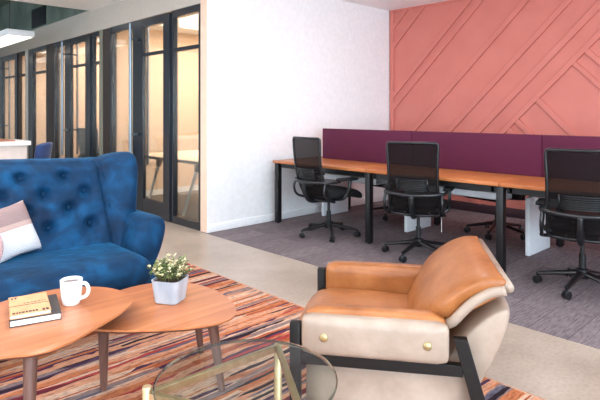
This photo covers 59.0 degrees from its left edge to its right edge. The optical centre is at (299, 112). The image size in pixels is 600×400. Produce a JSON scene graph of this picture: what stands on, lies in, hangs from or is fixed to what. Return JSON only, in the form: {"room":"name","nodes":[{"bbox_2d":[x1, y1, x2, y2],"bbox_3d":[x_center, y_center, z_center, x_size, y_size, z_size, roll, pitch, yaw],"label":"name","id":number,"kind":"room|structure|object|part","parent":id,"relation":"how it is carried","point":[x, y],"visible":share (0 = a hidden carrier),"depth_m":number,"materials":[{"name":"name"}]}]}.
{"room":"open-plan office lounge","nodes":[
{"label":"open-plan office lounge","id":0,"kind":"room"},
{"bbox_2d":[0,0,11,7],"bbox_3d":[-9.185,-2.013,8.446,8.338,0.755,9.100,0,0,-44],"label":"ceiling","id":1,"kind":"structure","parent":0,"point":[2,2],"depth_m":11.02,"materials":[{"name":"paint"}]},
{"bbox_2d":[0,0,34,47],"bbox_3d":[-5.827,-1.732,9.778,0.400,1.115,4.400,0,0,-44],"label":"pendant light","id":2,"kind":"object","parent":1,"relation":"hanging from","point":[9,36],"visible":1,"depth_m":8.29,"materials":[{"name":"white plastic"}]},
{"bbox_2d":[0,35,31,47],"bbox_3d":[-5.827,-1.183,9.778,0.360,0.015,4.300,0,0,-44],"label":"diffuser","id":3,"kind":"object","parent":2,"relation":"attached to","point":[5,40],"depth_m":8.52,"materials":[{"name":"white plastic"}]},
{"bbox_2d":[0,0,199,57],"bbox_3d":[-5.189,-1.750,10.222,0.100,1.080,12.035,0,0,-44],"label":"wall","id":4,"kind":"structure","parent":0,"point":[122,12],"depth_m":8.59,"materials":[{"name":"white paint"}]},
{"bbox_2d":[0,53,17,138],"bbox_3d":[-6.123,0.051,11.135,0.277,2.493,1.325,0,0,-44],"label":"door","id":5,"kind":"structure","parent":4,"relation":"in","point":[8,64],"depth_m":11.10,"materials":[{"name":"clear glass"}]},
{"bbox_3d":[-6.098,0.015,11.111,0.008,2.290,1.095,0,0,-44],"label":"glass pane","id":6,"kind":"part","parent":5,"relation":"part of","materials":[{"name":"clear glass"}]},
{"bbox_2d":[18,51,24,139],"bbox_3d":[-5.466,0.052,10.484,0.060,2.515,0.515,0,0,-44],"label":"window","id":7,"kind":"structure","parent":4,"relation":"in","point":[21,55],"depth_m":10.60,"materials":[{"name":"clear glass"}]},
{"bbox_3d":[-5.466,0.050,10.484,0.008,2.430,0.465,0,0,-44],"label":"glass pane","id":8,"kind":"part","parent":7,"relation":"part of","materials":[{"name":"clear glass"}]},
{"bbox_2d":[25,50,27,158],"bbox_3d":[-5.233,0.052,10.254,0.120,2.515,0.130,0,0,-44],"label":"trim","id":9,"kind":"structure","parent":4,"relation":"attached to","point":[26,51],"depth_m":10.20,"materials":[{"name":"black metal"}]},
{"bbox_2d":[28,45,46,158],"bbox_3d":[-4.838,0.052,9.825,0.060,2.515,1.035,0,0,-44],"label":"window","id":10,"kind":"structure","parent":4,"relation":"in","point":[37,57],"depth_m":9.90,"materials":[{"name":"clear glass"}]},
{"bbox_3d":[-4.802,0.050,9.787,0.008,2.430,0.880,0,0,-44],"label":"glass pane","id":11,"kind":"part","parent":10,"relation":"part of","materials":[{"name":"clear glass"}]},
{"bbox_2d":[31,5,45,28],"bbox_3d":[-4.801,-1.755,9.719,0.030,0.350,0.760,0,0,-44],"label":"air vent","id":12,"kind":"object","parent":4,"relation":"in","point":[38,15],"visible":1,"depth_m":9.68,"materials":[{"name":"black metal"}]},
{"bbox_2d":[47,43,53,158],"bbox_3d":[-4.341,0.052,9.331,0.100,2.515,0.355,0,0,-44],"label":"trim","id":13,"kind":"structure","parent":4,"relation":"attached to","point":[50,47],"depth_m":9.29,"materials":[{"name":"black metal"}]},
{"bbox_2d":[54,40,65,157],"bbox_3d":[-4.027,0.052,8.972,0.060,2.515,0.600,0,0,-44],"label":"window","id":14,"kind":"structure","parent":4,"relation":"in","point":[57,46],"depth_m":9.11,"materials":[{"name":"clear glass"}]},
{"bbox_3d":[-4.035,0.050,8.981,0.008,2.430,0.525,0,0,-44],"label":"glass pane","id":15,"kind":"part","parent":14,"relation":"part of","materials":[{"name":"clear glass"}]},
{"bbox_2d":[61,34,90,157],"bbox_3d":[-3.497,0.051,8.375,0.277,2.493,0.985,0,0,-44],"label":"door","id":16,"kind":"structure","parent":4,"relation":"in","point":[78,49],"depth_m":8.43,"materials":[{"name":"clear glass"}]},
{"bbox_3d":[-3.761,-0.230,8.652,0.277,1.840,0.042,0,0,-44],"label":"handle","id":17,"kind":"part","parent":16,"relation":"part of","materials":[{"name":"silver metal"}]},
{"bbox_3d":[-3.492,0.015,8.372,0.008,2.290,0.795,0,0,-44],"label":"glass pane","id":18,"kind":"part","parent":16,"relation":"part of","materials":[{"name":"clear glass"}]},
{"bbox_2d":[91,31,98,156],"bbox_3d":[-3.018,0.052,7.912,0.060,2.515,0.335,0,0,-44],"label":"window","id":19,"kind":"structure","parent":4,"relation":"in","point":[95,35],"depth_m":7.98,"materials":[{"name":"clear glass"}]},
{"bbox_3d":[-3.018,0.050,7.912,0.008,2.430,0.285,0,0,-44],"label":"glass pane","id":20,"kind":"part","parent":19,"relation":"part of","materials":[{"name":"clear glass"}]},
{"bbox_2d":[99,30,102,155],"bbox_3d":[-2.865,0.052,7.765,0.120,2.515,0.080,0,0,-44],"label":"trim","id":21,"kind":"structure","parent":4,"relation":"attached to","point":[100,31],"depth_m":7.72,"materials":[{"name":"grey metal"}]},
{"bbox_2d":[103,28,109,153],"bbox_3d":[-2.747,0.052,7.656,0.100,2.515,0.240,0,0,-44],"label":"trim","id":22,"kind":"structure","parent":4,"relation":"attached to","point":[106,32],"depth_m":7.62,"materials":[{"name":"black metal"}]},
{"bbox_2d":[110,21,134,155],"bbox_3d":[-2.408,0.052,7.271,0.060,2.515,0.785,0,0,-44],"label":"window","id":23,"kind":"structure","parent":4,"relation":"in","point":[119,35],"depth_m":7.35,"materials":[{"name":"clear glass"}]},
{"bbox_2d":[129,12,170,221],"bbox_3d":[-1.846,0.051,6.640,0.277,2.493,0.895,0,0,-44],"label":"door","id":24,"kind":"structure","parent":4,"relation":"in","point":[152,38],"depth_m":6.66,"materials":[{"name":"clear glass"}]},
{"bbox_3d":[-2.099,-0.230,6.906,0.277,1.840,0.042,0,0,-44],"label":"handle","id":25,"kind":"part","parent":24,"relation":"part of","materials":[{"name":"silver metal"}]},
{"bbox_3d":[-1.833,0.015,6.628,0.008,2.290,0.710,0,0,-44],"label":"glass pane","id":26,"kind":"part","parent":24,"relation":"part of","materials":[{"name":"clear glass"}]},
{"bbox_2d":[171,4,199,230],"bbox_3d":[-1.293,0.052,6.099,0.060,2.515,0.640,0,0,-44],"label":"window","id":27,"kind":"structure","parent":4,"relation":"in","point":[185,22],"depth_m":6.14,"materials":[{"name":"clear glass"}]},
{"bbox_3d":[-1.293,0.050,6.099,0.008,2.430,0.590,0,0,-44],"label":"glass pane","id":28,"kind":"part","parent":27,"relation":"part of","materials":[{"name":"clear glass"}]},
{"bbox_2d":[200,0,206,232],"bbox_3d":[-1.017,-0.113,5.835,0.104,2.845,0.125,0,0,-44],"label":"trim","id":29,"kind":"structure","parent":4,"relation":"attached to","point":[203,3],"depth_m":5.80,"materials":[{"name":"beige paint"}]},
{"bbox_2d":[12,0,447,10],"bbox_3d":[-0.448,-1.585,1.631,11.600,0.100,12.980,0,0,-44],"label":"ceiling","id":30,"kind":"structure","parent":0,"point":[89,5],"depth_m":7.46,"materials":[{"name":"white paint"}]},
{"bbox_2d":[207,0,389,224],"bbox_3d":[0.138,-0.113,6.915,3.266,2.845,0.101,0,0,-44],"label":"wall","id":31,"kind":"structure","parent":0,"point":[278,71],"depth_m":6.48,"materials":[{"name":"white paint"}]},
{"bbox_2d":[207,194,387,232],"bbox_3d":[0.167,1.263,6.867,3.230,0.086,0.012,0,0,-44],"label":"baseboard","id":32,"kind":"structure","parent":31,"relation":"attached to","point":[310,210],"depth_m":6.35,"materials":[{"name":"white paint"}]},
{"bbox_2d":[157,221,599,399],"bbox_3d":[-4.774,1.360,3.739,8.238,0.100,22.000,0,0,-44],"label":"floor","id":33,"kind":"structure","parent":0,"point":[543,365],"depth_m":3.14,"materials":[{"name":"concrete"}]},
{"bbox_2d":[0,138,30,158],"bbox_3d":[-4.324,0.829,6.487,1.720,0.962,0.680,0,0,-44],"label":"countertop","id":34,"kind":"structure","parent":33,"relation":"on","point":[9,148],"depth_m":6.73,"materials":[{"name":"white stone"}]},
{"bbox_2d":[34,142,52,158],"bbox_3d":[-3.836,0.868,7.579,0.542,0.885,0.500,0,0,-14],"label":"dining chair","id":35,"kind":"object","parent":33,"relation":"on","point":[43,150],"visible":0.3,"depth_m":7.46,"materials":[{"name":"blue fabric"}]},
{"bbox_2d":[0,261,545,399],"bbox_3d":[-1.280,1.306,1.716,4.428,0.006,3.978,0,0,-44],"label":"area rug","id":36,"kind":"object","parent":33,"relation":"on","point":[70,372],"visible":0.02,"depth_m":2.75,"materials":[{"name":"multicoloured carpet"}]},
{"bbox_2d":[0,286,131,399],"bbox_3d":[-1.203,1.081,2.111,1.122,0.442,0.684,0,0,-44],"label":"coffee table","id":37,"kind":"object","parent":36,"relation":"on","point":[102,305],"visible":0.81,"depth_m":2.11,"materials":[{"name":"brown wood"}]},
{"bbox_3d":[-1.008,1.089,1.967,0.052,0.425,0.100,0,0,-10],"label":"leg","id":38,"kind":"part","parent":37,"relation":"part of","materials":[{"name":"brown wood"}]},
{"bbox_2d":[9,294,60,327],"bbox_3d":[-1.138,0.846,2.272,0.190,0.028,0.260,0,0,-29],"label":"book","id":39,"kind":"object","parent":37,"relation":"on","point":[53,300],"visible":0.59,"depth_m":2.18,"materials":[{"name":"paper"}]},
{"bbox_2d":[8,292,50,319],"bbox_3d":[-1.155,0.823,2.263,0.154,0.016,0.245,0,0,-30],"label":"book","id":40,"kind":"object","parent":39,"relation":"on","point":[37,304],"visible":1,"depth_m":2.23,"materials":[{"name":"paper"}]},
{"bbox_2d":[60,276,89,305],"bbox_3d":[-1.016,0.804,2.375,0.125,0.112,0.096,0,0,35],"label":"coffee mug","id":41,"kind":"object","parent":37,"relation":"on","point":[70,286],"visible":1,"depth_m":2.35,"materials":[{"name":"ceramic"}]},
{"bbox_3d":[-0.965,0.799,2.378,0.050,0.084,0.014,0,0,4],"label":"handle","id":42,"kind":"part","parent":41,"relation":"part of","materials":[{"name":"ceramic"}]},
{"bbox_2d":[0,152,164,301],"bbox_3d":[-1.794,0.795,3.024,2.152,1.012,0.974,0,0,-44],"label":"sofa","id":43,"kind":"object","parent":36,"relation":"on","point":[87,223],"visible":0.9,"depth_m":3.47,"materials":[{"name":"fabric"}]},
{"bbox_2d":[0,235,3,259],"bbox_3d":[-1.741,0.718,2.809,0.177,0.288,0.320,0,0,38],"label":"throw pillow","id":44,"kind":"object","parent":43,"relation":"on","point":[1,240],"visible":1,"depth_m":2.89,"materials":[{"name":"pink fabric"}]},
{"bbox_2d":[0,200,41,262],"bbox_3d":[-1.726,0.708,3.159,0.180,0.321,0.351,0,0,20],"label":"throw pillow","id":45,"kind":"object","parent":43,"relation":"on","point":[18,234],"visible":0.98,"depth_m":3.15,"materials":[{"name":"white fabric"}]},
{"bbox_3d":[-1.963,0.708,3.201,1.680,0.805,0.475,0,0,-44],"label":"backrest","id":46,"kind":"part","parent":43,"relation":"part of","materials":[{"name":"fabric"}]},
{"bbox_2d":[0,242,150,301],"bbox_3d":[-1.706,0.970,2.932,1.630,0.229,0.720,0,0,-44],"label":"seat cushion","id":47,"kind":"object","parent":43,"relation":"on","point":[115,265],"depth_m":3.07,"materials":[{"name":"fabric"}]},
{"bbox_3d":[-1.209,0.931,3.764,0.593,0.455,0.272,0,0,45],"label":"arm","id":48,"kind":"part","parent":43,"relation":"part of","materials":[{"name":"fabric"}]},
{"bbox_2d":[93,283,235,391],"bbox_3d":[-0.684,1.116,2.532,0.721,0.372,0.725,0,0,-44],"label":"coffee table","id":49,"kind":"object","parent":36,"relation":"on","point":[203,307],"visible":0.7,"depth_m":2.46,"materials":[{"name":"brown wood"}]},
{"bbox_3d":[-0.915,1.124,2.460,0.052,0.354,0.078,0,0,-32],"label":"leg","id":50,"kind":"part","parent":49,"relation":"part of","materials":[{"name":"brown wood"}]},
{"bbox_2d":[147,253,195,304],"bbox_3d":[-0.638,0.815,2.629,0.226,0.230,0.201,0,0,-44],"label":"potted plant","id":51,"kind":"object","parent":49,"relation":"on","point":[169,285],"visible":1,"depth_m":2.58,"materials":[{"name":"green plant"}]},
{"bbox_3d":[-0.642,0.874,2.626,0.150,0.112,0.150,0,0,14],"label":"pot","id":52,"kind":"part","parent":51,"relation":"part of","materials":[{"name":"ceramic"}]},
{"bbox_3d":[-0.553,1.124,2.842,0.052,0.357,0.107,0,0,13],"label":"leg","id":53,"kind":"part","parent":49,"relation":"part of","materials":[{"name":"brown wood"}]},
{"bbox_3d":[-0.394,1.124,2.475,0.089,0.355,0.052,0,0,-10],"label":"leg","id":54,"kind":"part","parent":49,"relation":"part of","materials":[{"name":"brown wood"}]},
{"bbox_2d":[142,339,337,399],"bbox_3d":[-0.155,1.054,1.609,0.554,0.498,0.574,0,0,-44],"label":"glass side table","id":55,"kind":"object","parent":36,"relation":"on","point":[280,363],"visible":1,"depth_m":1.73,"materials":[{"name":"gold metal"}]},
{"bbox_3d":[-0.450,1.054,1.559,0.029,0.498,0.029,0,0,-44],"label":"leg","id":56,"kind":"part","parent":55,"relation":"part of","materials":[{"name":"gold metal"}]},
{"bbox_3d":[-0.126,0.832,1.573,0.492,0.022,0.441,0,0,-44],"label":"rail","id":57,"kind":"part","parent":55,"relation":"part of","materials":[{"name":"gold metal"}]},
{"bbox_3d":[-0.078,1.061,1.879,0.029,0.484,0.029,0,0,-44],"label":"leg","id":58,"kind":"part","parent":55,"relation":"part of","materials":[{"name":"gold metal"}]},
{"bbox_2d":[290,236,513,399],"bbox_3d":[0.425,0.954,2.366,0.874,0.697,0.819,0,0,10],"label":"armchair","id":59,"kind":"object","parent":36,"relation":"on","point":[434,329],"visible":1,"depth_m":2.03,"materials":[{"name":"brown leather"}]},
{"bbox_3d":[-0.017,1.060,2.077,0.042,0.484,0.038,0,0,10],"label":"leg","id":60,"kind":"part","parent":59,"relation":"part of","materials":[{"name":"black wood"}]},
{"bbox_3d":[0.115,1.060,2.795,0.042,0.484,0.038,0,0,10],"label":"leg","id":61,"kind":"part","parent":59,"relation":"part of","materials":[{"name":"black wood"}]},
{"bbox_2d":[299,288,407,320],"bbox_3d":[0.310,0.965,2.388,0.640,0.231,0.520,0,0,10],"label":"seat cushion","id":62,"kind":"object","parent":59,"relation":"on","point":[382,297],"depth_m":2.47,"materials":[{"name":"orange leather"}]},
{"bbox_3d":[0.403,0.854,2.688,0.545,0.182,0.112,0,0,10],"label":"arm","id":63,"kind":"part","parent":59,"relation":"part of"},
{"bbox_3d":[0.290,0.854,2.074,0.545,0.182,0.112,0,0,10],"label":"arm","id":64,"kind":"part","parent":59,"relation":"part of"},
{"bbox_3d":[0.281,0.858,2.021,0.556,0.153,0.078,0,0,10],"label":"panel","id":65,"kind":"part","parent":59,"relation":"part of","materials":[{"name":"beige leather"}]},
{"bbox_3d":[0.303,0.954,2.018,0.610,0.043,0.034,0,0,10],"label":"rail","id":66,"kind":"part","parent":59,"relation":"part of","materials":[{"name":"black wood"}]},
{"bbox_3d":[0.399,1.065,2.371,0.660,0.200,0.660,0,0,10],"label":"seat","id":67,"kind":"part","parent":59,"relation":"part of","materials":[{"name":"beige leather"}]},
{"bbox_2d":[408,236,505,329],"bbox_3d":[0.648,0.801,2.326,0.372,0.392,0.724,0,0,10],"label":"cushion","id":68,"kind":"object","parent":59,"relation":"on","point":[461,285],"depth_m":2.06,"materials":[{"name":"orange leather"}]},
{"bbox_3d":[0.660,1.069,1.952,0.185,0.468,0.038,0,0,10],"label":"leg","id":69,"kind":"part","parent":59,"relation":"part of","materials":[{"name":"black wood"}]},
{"bbox_2d":[201,200,599,348],"bbox_3d":[3.533,1.358,3.338,3.278,0.104,9.965,0,0,-44],"label":"floor","id":70,"kind":"structure","parent":0,"point":[541,307],"depth_m":4.98,"materials":[{"name":"carpet"}]},
{"bbox_2d":[292,136,361,242],"bbox_3d":[0.282,0.777,5.638,0.675,1.057,0.651,0,0,-38],"label":"office chair","id":71,"kind":"object","parent":70,"relation":"on","point":[306,150],"visible":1,"depth_m":5.44,"materials":[{"name":"black fabric"}]},
{"bbox_3d":[0.099,0.805,5.736,0.364,0.238,0.177,0,0,-38],"label":"armrest","id":72,"kind":"part","parent":71,"relation":"part of","materials":[{"name":"black plastic"}]},
{"bbox_3d":[0.110,0.584,5.489,0.210,0.670,0.464,0,0,-38],"label":"frame","id":73,"kind":"part","parent":71,"relation":"part of","materials":[{"name":"black plastic"}]},
{"bbox_3d":[0.345,0.805,5.416,0.364,0.238,0.177,0,0,-38],"label":"armrest","id":74,"kind":"part","parent":71,"relation":"part of","materials":[{"name":"black plastic"}]},
{"bbox_3d":[0.342,0.852,5.668,0.470,0.120,0.480,0,0,-38],"label":"seat","id":75,"kind":"part","parent":71,"relation":"part of","materials":[{"name":"black fabric"}]},
{"bbox_2d":[273,158,386,222],"bbox_3d":[0.395,0.935,5.984,0.653,0.741,1.401,0,0,-44],"label":"desk","id":76,"kind":"object","parent":70,"relation":"on","point":[333,169],"visible":0.62,"depth_m":5.99,"materials":[{"name":"brown wood"}]},
{"bbox_3d":[-0.258,0.950,6.284,0.060,0.712,0.060,0,0,-44],"label":"leg","id":77,"kind":"part","parent":76,"relation":"part of","materials":[{"name":"black metal"}]},
{"bbox_3d":[0.417,0.622,6.005,0.593,0.056,1.321,0,0,-44],"label":"frame","id":78,"kind":"part","parent":76,"relation":"part of","materials":[{"name":"black metal"}]},
{"bbox_2d":[324,173,386,184],"bbox_3d":[0.487,0.680,6.071,0.200,0.172,1.121,0,0,-44],"label":"cable tray","id":79,"kind":"object","parent":76,"relation":"on","point":[331,176],"depth_m":5.87,"materials":[{"name":"white metal"}]},
{"bbox_2d":[323,128,411,163],"bbox_3d":[0.741,0.380,6.111,0.032,0.368,1.308,0,0,-44],"label":"screen","id":80,"kind":"object","parent":76,"relation":"attached to","point":[341,144],"visible":0.76,"depth_m":6.14,"materials":[{"name":"purple fabric"}]},
{"bbox_2d":[322,179,347,215],"bbox_3d":[0.457,1.040,6.867,0.470,0.531,0.040,0,0,-44],"label":"panel","id":81,"kind":"object","parent":70,"relation":"on","point":[339,206],"visible":0.44,"depth_m":6.87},
{"bbox_2d":[321,156,384,209],"bbox_3d":[0.911,0.935,6.475,0.653,0.741,1.401,0,0,-44],"label":"desk","id":82,"kind":"object","parent":70,"relation":"on","point":[349,198],"visible":0.06,"depth_m":7.12,"materials":[{"name":"brown wood"}]},
{"bbox_3d":[0.644,0.950,7.142,0.060,0.712,0.060,0,0,-44],"label":"leg","id":83,"kind":"part","parent":82,"relation":"part of","materials":[{"name":"black metal"}]},
{"bbox_2d":[373,180,389,220],"bbox_3d":[1.200,0.777,6.673,0.675,1.057,0.651,0,0,-42],"label":"office chair","id":84,"kind":"object","parent":70,"relation":"on","point":[385,218],"visible":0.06,"depth_m":6.49,"materials":[{"name":"black plastic"}]},
{"bbox_2d":[404,216,430,231],"bbox_3d":[1.325,1.040,5.955,0.470,0.531,0.040,0,0,-44],"label":"panel","id":85,"kind":"object","parent":70,"relation":"on","point":[410,224],"visible":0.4,"depth_m":5.86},
{"bbox_2d":[381,141,454,262],"bbox_3d":[1.066,0.777,4.850,0.651,1.057,0.675,0,0,22],"label":"office chair","id":86,"kind":"object","parent":70,"relation":"on","point":[412,187],"visible":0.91,"depth_m":4.59,"materials":[{"name":"black fabric"}]},
{"bbox_3d":[0.859,0.805,4.843,0.177,0.238,0.364,0,0,22],"label":"armrest","id":87,"kind":"part","parent":86,"relation":"part of","materials":[{"name":"black plastic"}]},
{"bbox_3d":[0.992,0.584,4.635,0.464,0.670,0.210,0,0,22],"label":"frame","id":88,"kind":"part","parent":86,"relation":"part of","materials":[{"name":"black plastic"}]},
{"bbox_3d":[1.103,0.852,4.906,0.480,0.120,0.470,0,0,22],"label":"seat","id":89,"kind":"part","parent":86,"relation":"part of","materials":[{"name":"black fabric"}]},
{"bbox_3d":[1.232,0.805,4.689,0.177,0.238,0.364,0,0,22],"label":"armrest","id":90,"kind":"part","parent":86,"relation":"part of","materials":[{"name":"black plastic"}]},
{"bbox_2d":[365,167,531,243],"bbox_3d":[1.344,0.935,4.987,0.653,0.741,1.398,0,0,-44],"label":"desk","id":91,"kind":"object","parent":70,"relation":"on","point":[475,184],"visible":0.68,"depth_m":4.83,"materials":[{"name":"brown wood"}]},
{"bbox_3d":[0.690,0.950,5.288,0.060,0.712,0.060,0,0,-44],"label":"leg","id":92,"kind":"part","parent":91,"relation":"part of","materials":[{"name":"black metal"}]},
{"bbox_3d":[1.375,0.622,4.998,0.593,0.056,1.291,0,0,-44],"label":"frame","id":93,"kind":"part","parent":91,"relation":"part of","materials":[{"name":"black metal"}]},
{"bbox_2d":[439,186,511,199],"bbox_3d":[1.445,0.680,5.064,0.200,0.172,1.091,0,0,-44],"label":"cable tray","id":94,"kind":"object","parent":91,"relation":"on","point":[457,191],"depth_m":4.80,"materials":[{"name":"white metal"}]},
{"bbox_2d":[412,131,541,176],"bbox_3d":[1.662,0.380,5.144,0.032,0.368,1.352,0,0,-44],"label":"screen","id":95,"kind":"object","parent":91,"relation":"attached to","point":[515,154],"visible":0.76,"depth_m":5.00,"materials":[{"name":"purple fabric"}]},
{"bbox_2d":[434,168,535,225],"bbox_3d":[1.860,0.935,5.478,0.653,0.741,1.398,0,0,-44],"label":"desk","id":96,"kind":"object","parent":70,"relation":"on","point":[437,220],"visible":0.11,"depth_m":6.12,"materials":[{"name":"brown wood"}]},
{"bbox_3d":[1.592,0.950,6.146,0.060,0.712,0.060,0,0,-44],"label":"leg","id":97,"kind":"part","parent":96,"relation":"part of","materials":[{"name":"black metal"}]},
{"bbox_2d":[464,194,525,239],"bbox_3d":[2.138,0.777,5.684,0.675,1.057,0.651,0,0,-34],"label":"office chair","id":98,"kind":"object","parent":70,"relation":"on","point":[509,225],"visible":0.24,"depth_m":5.57,"materials":[{"name":"black plastic"}]},
{"bbox_3d":[2.077,0.852,5.659,0.470,0.120,0.480,0,0,-34],"label":"seat","id":99,"kind":"part","parent":98,"relation":"part of","materials":[{"name":"black fabric"}]},
{"bbox_3d":[2.314,0.805,5.574,0.364,0.238,0.177,0,0,-34],"label":"armrest","id":100,"kind":"part","parent":98,"relation":"part of","materials":[{"name":"black plastic"}]},
{"bbox_2d":[496,176,544,271],"bbox_3d":[2.292,0.935,3.991,0.653,0.741,1.418,0,0,-44],"label":"desk","id":101,"kind":"object","parent":70,"relation":"on","point":[529,186],"visible":0.57,"depth_m":4.27,"materials":[{"name":"brown wood"}]},
{"bbox_3d":[1.631,0.950,4.299,0.060,0.712,0.060,0,0,-44],"label":"leg","id":102,"kind":"part","parent":101,"relation":"part of","materials":[{"name":"black metal"}]},
{"bbox_3d":[2.326,0.622,3.998,0.593,0.056,1.301,0,0,-44],"label":"frame","id":103,"kind":"part","parent":101,"relation":"part of","materials":[{"name":"black metal"}]},
{"bbox_2d":[542,135,599,176],"bbox_3d":[2.593,0.380,4.166,0.032,0.368,1.340,0,0,-44],"label":"screen","id":104,"kind":"object","parent":101,"relation":"attached to","point":[548,141],"visible":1,"depth_m":4.48,"materials":[{"name":"purple fabric"}]},
{"bbox_2d":[525,196,549,255],"bbox_3d":[2.242,1.040,4.991,0.470,0.531,0.040,0,0,-44],"label":"panel","id":105,"kind":"object","parent":70,"relation":"on","point":[535,243],"visible":0.71,"depth_m":4.87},
{"bbox_2d":[556,239,564,246],"bbox_3d":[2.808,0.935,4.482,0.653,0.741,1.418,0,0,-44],"label":"office chair","id":106,"kind":"object","parent":70,"relation":"on","point":[559,243],"visible":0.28,"depth_m":5.14,"materials":[{"name":"black plastic"}]},
{"bbox_2d":[532,148,599,299],"bbox_3d":[2.067,0.777,3.909,0.651,1.057,0.675,0,0,30],"label":"office chair","id":107,"kind":"object","parent":70,"relation":"on","point":[571,200],"visible":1,"depth_m":3.70,"materials":[{"name":"black fabric"}]},
{"bbox_3d":[1.860,0.805,3.931,0.177,0.238,0.364,0,0,30],"label":"armrest","id":108,"kind":"part","parent":107,"relation":"part of","materials":[{"name":"black plastic"}]},
{"bbox_3d":[1.963,0.584,3.706,0.464,0.670,0.210,0,0,30],"label":"frame","id":109,"kind":"part","parent":107,"relation":"part of","materials":[{"name":"black plastic"}]},
{"bbox_2d":[390,0,599,209],"bbox_3d":[0.600,-0.117,8.854,0.124,2.855,22.000,0,0,-44],"label":"wall","id":110,"kind":"structure","parent":0,"point":[532,67],"depth_m":6.79,"materials":[{"name":"pink paint"}]},
{"bbox_2d":[445,199,524,218],"bbox_3d":[4.708,1.250,4.456,0.036,0.111,9.765,0,0,-44],"label":"baseboard","id":111,"kind":"structure","parent":110,"relation":"attached to","point":[460,205],"depth_m":6.88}
]}

